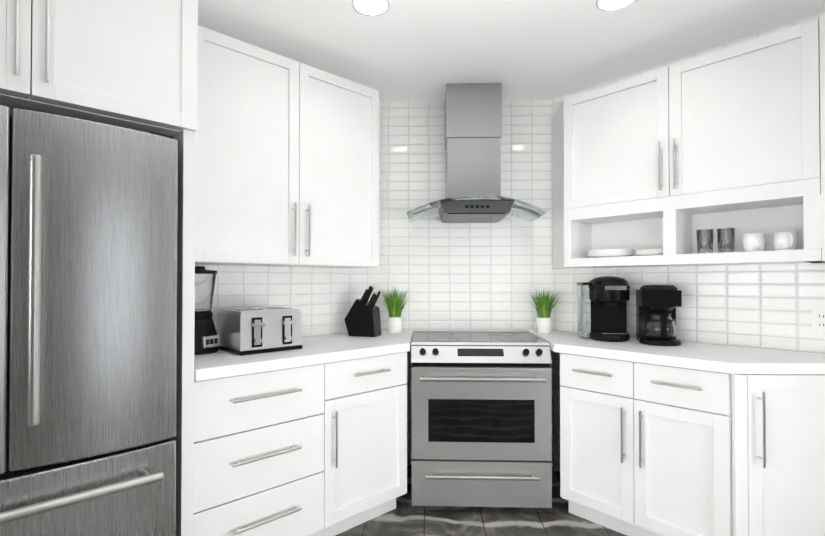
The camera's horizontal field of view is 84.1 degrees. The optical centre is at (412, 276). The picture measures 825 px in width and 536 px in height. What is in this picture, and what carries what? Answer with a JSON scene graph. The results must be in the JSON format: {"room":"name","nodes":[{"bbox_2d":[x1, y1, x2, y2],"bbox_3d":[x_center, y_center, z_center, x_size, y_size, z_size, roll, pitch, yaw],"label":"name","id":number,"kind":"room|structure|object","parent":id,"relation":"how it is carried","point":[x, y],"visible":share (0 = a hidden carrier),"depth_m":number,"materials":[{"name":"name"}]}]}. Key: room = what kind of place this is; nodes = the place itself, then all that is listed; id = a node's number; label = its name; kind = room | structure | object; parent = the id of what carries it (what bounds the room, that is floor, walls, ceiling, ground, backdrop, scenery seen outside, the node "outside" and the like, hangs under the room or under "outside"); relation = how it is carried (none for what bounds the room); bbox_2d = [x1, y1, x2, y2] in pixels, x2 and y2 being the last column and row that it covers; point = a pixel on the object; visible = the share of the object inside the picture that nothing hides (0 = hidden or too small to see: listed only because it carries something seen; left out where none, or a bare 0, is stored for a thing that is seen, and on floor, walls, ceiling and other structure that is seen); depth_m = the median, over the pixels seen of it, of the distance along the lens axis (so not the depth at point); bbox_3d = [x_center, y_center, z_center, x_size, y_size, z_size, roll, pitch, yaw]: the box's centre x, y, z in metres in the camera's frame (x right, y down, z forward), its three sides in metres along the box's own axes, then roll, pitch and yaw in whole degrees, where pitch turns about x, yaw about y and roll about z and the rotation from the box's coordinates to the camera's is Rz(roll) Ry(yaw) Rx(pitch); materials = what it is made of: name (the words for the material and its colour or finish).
{"room":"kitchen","nodes":[
{"label":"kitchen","id":0,"kind":"room"},
{"bbox_2d":[195,102,380,336],"bbox_3d":[-2.034,0.027,1.520,4.857,2.490,0.120,1,-1,-43],"label":"wall","id":1,"kind":"structure","parent":0,"point":[323,300],"depth_m":2.74,"materials":[{"name":"tile"}]},
{"bbox_2d":[195,25,378,267],"bbox_3d":[-0.707,-0.585,2.439,1.134,1.055,0.354,1,-1,-43],"label":"upper cabinet","id":2,"kind":"object","parent":1,"relation":"attached to","point":[286,162],"visible":0.85,"depth_m":2.30,"materials":[{"name":"paint"}]},
{"bbox_2d":[381,100,552,467],"bbox_3d":[0.394,0.046,3.174,1.461,2.490,0.120,0,-1,2],"label":"wall","id":3,"kind":"structure","parent":0,"point":[470,276],"depth_m":3.12,"materials":[{"name":"tile"}]},
{"bbox_2d":[407,83,545,222],"bbox_3d":[0.383,-0.781,2.853,0.820,0.837,0.518,0,-1,2],"label":"range hood","id":4,"kind":"object","parent":3,"relation":"attached to","point":[473,124],"visible":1,"depth_m":2.84,"materials":[{"name":"silver metal"}]},
{"bbox_2d":[335,466,626,535],"bbox_3d":[0.073,1.314,-0.029,6.000,0.120,5.400,1,-1,-43],"label":"floor","id":5,"kind":"structure","parent":0,"point":[405,517],"depth_m":2.39,"materials":[{"name":"tile"}]},
{"bbox_2d":[0,105,177,535],"bbox_3d":[-1.365,0.384,1.532,0.904,1.777,0.730,1,-1,-43],"label":"refrigerator","id":6,"kind":"object","parent":5,"relation":"on","point":[88,283],"visible":1,"depth_m":1.44,"materials":[{"name":"silver metal"}]},
{"bbox_2d":[0,0,197,535],"bbox_3d":[-1.392,0.075,1.562,1.048,2.395,0.690,1,-1,-43],"label":"tall cabinet","id":7,"kind":"object","parent":5,"relation":"on","point":[131,64],"visible":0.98,"depth_m":1.58,"materials":[{"name":"paint"}]},
{"bbox_2d":[193,352,406,535],"bbox_3d":[-0.622,0.842,2.301,1.095,0.879,0.646,1,-1,-43],"label":"base cabinet","id":8,"kind":"object","parent":5,"relation":"on","point":[316,450],"visible":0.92,"depth_m":2.03,"materials":[{"name":"paint"}]},
{"bbox_2d":[194,330,413,380],"bbox_3d":[-0.456,0.381,2.472,1.561,0.045,0.633,1,-1,-43],"label":"countertop","id":9,"kind":"structure","parent":8,"relation":"on","point":[320,349],"depth_m":2.10,"materials":[{"name":"stone"}]},
{"bbox_2d":[194,266,218,354],"bbox_3d":[-1.007,0.154,2.135,0.210,0.399,0.180,0,-1,27],"label":"blender","id":10,"kind":"object","parent":9,"relation":"on","point":[206,338],"visible":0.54,"depth_m":2.08,"materials":[{"name":"black plastic"}]},
{"bbox_2d":[219,307,301,355],"bbox_3d":[-0.734,0.256,2.219,0.310,0.196,0.300,1,-1,-43],"label":"toaster","id":11,"kind":"object","parent":9,"relation":"on","point":[247,331],"visible":0.98,"depth_m":2.13,"materials":[{"name":"silver metal"}]},
{"bbox_2d":[344,285,381,336],"bbox_3d":[-0.298,0.207,2.781,0.204,0.308,0.110,0,-1,19],"label":"knife block","id":12,"kind":"object","parent":9,"relation":"on","point":[362,318],"visible":1,"depth_m":2.73,"materials":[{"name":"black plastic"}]},
{"bbox_2d":[379,286,413,332],"bbox_3d":[-0.114,0.210,2.970,0.269,0.307,0.285,1,-1,-43],"label":"plant","id":13,"kind":"object","parent":9,"relation":"on","point":[394,303],"visible":1,"depth_m":2.92,"materials":[{"name":"green plant"}]},
{"bbox_2d":[411,331,551,507],"bbox_3d":[0.380,0.827,2.744,0.758,0.919,0.698,0,-1,2],"label":"range","id":14,"kind":"object","parent":5,"relation":"on","point":[481,418],"visible":1,"depth_m":2.46,"materials":[{"name":"silver metal"}]},
{"bbox_2d":[560,353,731,535],"bbox_3d":[1.234,0.842,2.329,0.608,0.879,0.760,1,-1,-43],"label":"base cabinet","id":15,"kind":"object","parent":5,"relation":"on","point":[645,449],"visible":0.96,"depth_m":2.11,"materials":[{"name":"paint"}]},
{"bbox_2d":[527,330,824,374],"bbox_3d":[1.226,0.379,2.355,0.594,0.045,1.694,1,-1,-43],"label":"countertop","id":16,"kind":"structure","parent":15,"relation":"on","point":[728,359],"depth_m":2.09,"materials":[{"name":"stone"}]},
{"bbox_2d":[528,288,559,333],"bbox_3d":[0.838,0.213,2.932,0.262,0.299,0.272,0,-1,7],"label":"plant","id":17,"kind":"object","parent":16,"relation":"on","point":[543,304],"visible":0.98,"depth_m":2.89,"materials":[{"name":"green plant"}]},
{"bbox_2d":[577,276,629,341],"bbox_3d":[1.101,0.179,2.613,0.258,0.360,0.299,0,-1,9],"label":"brewer","id":18,"kind":"object","parent":16,"relation":"on","point":[602,301],"visible":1,"depth_m":2.60,"materials":[{"name":"black plastic"}]},
{"bbox_2d":[636,285,681,345],"bbox_3d":[1.309,0.201,2.427,0.200,0.312,0.250,0,-1,17],"label":"coffee maker","id":19,"kind":"object","parent":16,"relation":"on","point":[656,305],"visible":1,"depth_m":2.37,"materials":[{"name":"black plastic"}]},
{"bbox_2d":[731,374,824,535],"bbox_3d":[1.665,0.839,2.035,0.687,0.879,0.446,0,-1,2],"label":"base cabinet","id":20,"kind":"object","parent":5,"relation":"on","point":[778,454],"visible":0.92,"depth_m":1.86,"materials":[{"name":"paint"}]},
{"bbox_2d":[198,0,824,101],"bbox_3d":[0.073,-1.296,0.001,6.000,0.120,5.400,1,-1,-43],"label":"ceiling","id":21,"kind":"structure","parent":0,"point":[413,50],"depth_m":2.31,"materials":[{"name":"white paint"}]},
{"bbox_2d":[351,0,389,15],"bbox_3d":[-0.185,-1.209,2.037,0.172,0.004,0.172,1,-1,-43],"label":"recessed light","id":22,"kind":"object","parent":21,"relation":"in","point":[372,7],"visible":1,"depth_m":2.05,"materials":[{"name":"white plastic"}]},
{"bbox_2d":[596,0,635,10],"bbox_3d":[0.894,-1.210,2.001,0.172,0.004,0.172,1,-1,-43],"label":"recessed light","id":23,"kind":"object","parent":21,"relation":"in","point":[608,5],"visible":1,"depth_m":2.03,"materials":[{"name":"white plastic"}]},
{"bbox_2d":[552,12,824,469],"bbox_3d":[2.471,0.028,1.580,0.159,2.490,4.296,1,-1,-43],"label":"wall","id":24,"kind":"structure","parent":0,"point":[767,306],"depth_m":2.37,"materials":[{"name":"tile"}]},
{"bbox_2d":[552,15,824,268],"bbox_3d":[1.397,-0.566,2.385,0.316,1.015,1.654,1,-1,-43],"label":"upper cabinet","id":25,"kind":"object","parent":24,"relation":"attached to","point":[670,160],"visible":1,"depth_m":2.25,"materials":[{"name":"paint"}]},
{"bbox_2d":[587,249,633,257],"bbox_3d":[1.150,-0.128,2.659,0.250,0.045,0.250,1,-1,-43],"label":"plate stack","id":26,"kind":"object","parent":25,"relation":"in","point":[610,253],"visible":0.96,"depth_m":2.56,"materials":[{"name":"white ceramic"}]},
{"bbox_2d":[634,249,662,255],"bbox_3d":[1.318,-0.126,2.508,0.180,0.036,0.180,1,-1,-43],"label":"saucers","id":27,"kind":"object","parent":25,"relation":"in","point":[645,252],"visible":0.79,"depth_m":2.44,"materials":[{"name":"white ceramic"}]},
{"bbox_2d":[696,229,713,253],"bbox_3d":[1.477,-0.172,2.308,0.076,0.125,0.076,1,-1,-43],"label":"tumbler","id":28,"kind":"object","parent":25,"relation":"in","point":[705,238],"visible":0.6,"depth_m":2.28,"materials":[{"name":"clear glass"}]},
{"bbox_2d":[717,228,734,252],"bbox_3d":[1.550,-0.173,2.260,0.076,0.125,0.076,1,-1,-43],"label":"tumbler","id":29,"kind":"object","parent":25,"relation":"in","point":[725,239],"visible":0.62,"depth_m":2.23,"materials":[{"name":"clear glass"}]},
{"bbox_2d":[742,233,764,251],"bbox_3d":[1.610,-0.155,2.149,0.088,0.088,0.116,0,-1,17],"label":"mug","id":30,"kind":"object","parent":25,"relation":"in","point":[753,242],"visible":0.9,"depth_m":2.13,"materials":[{"name":"white ceramic"}]},
{"bbox_2d":[773,231,797,250],"bbox_3d":[1.696,-0.156,2.072,0.088,0.088,0.116,0,-1,17],"label":"mug","id":31,"kind":"object","parent":25,"relation":"in","point":[787,240],"visible":0.9,"depth_m":2.05,"materials":[{"name":"white ceramic"}]},
{"bbox_2d":[812,308,824,333],"bbox_3d":[1.874,0.204,2.093,0.008,0.116,0.070,1,-1,-43],"label":"electrical outlet","id":32,"kind":"object","parent":24,"relation":"attached to","point":[818,320],"visible":1,"depth_m":2.10,"materials":[{"name":"white plastic"}]}
]}

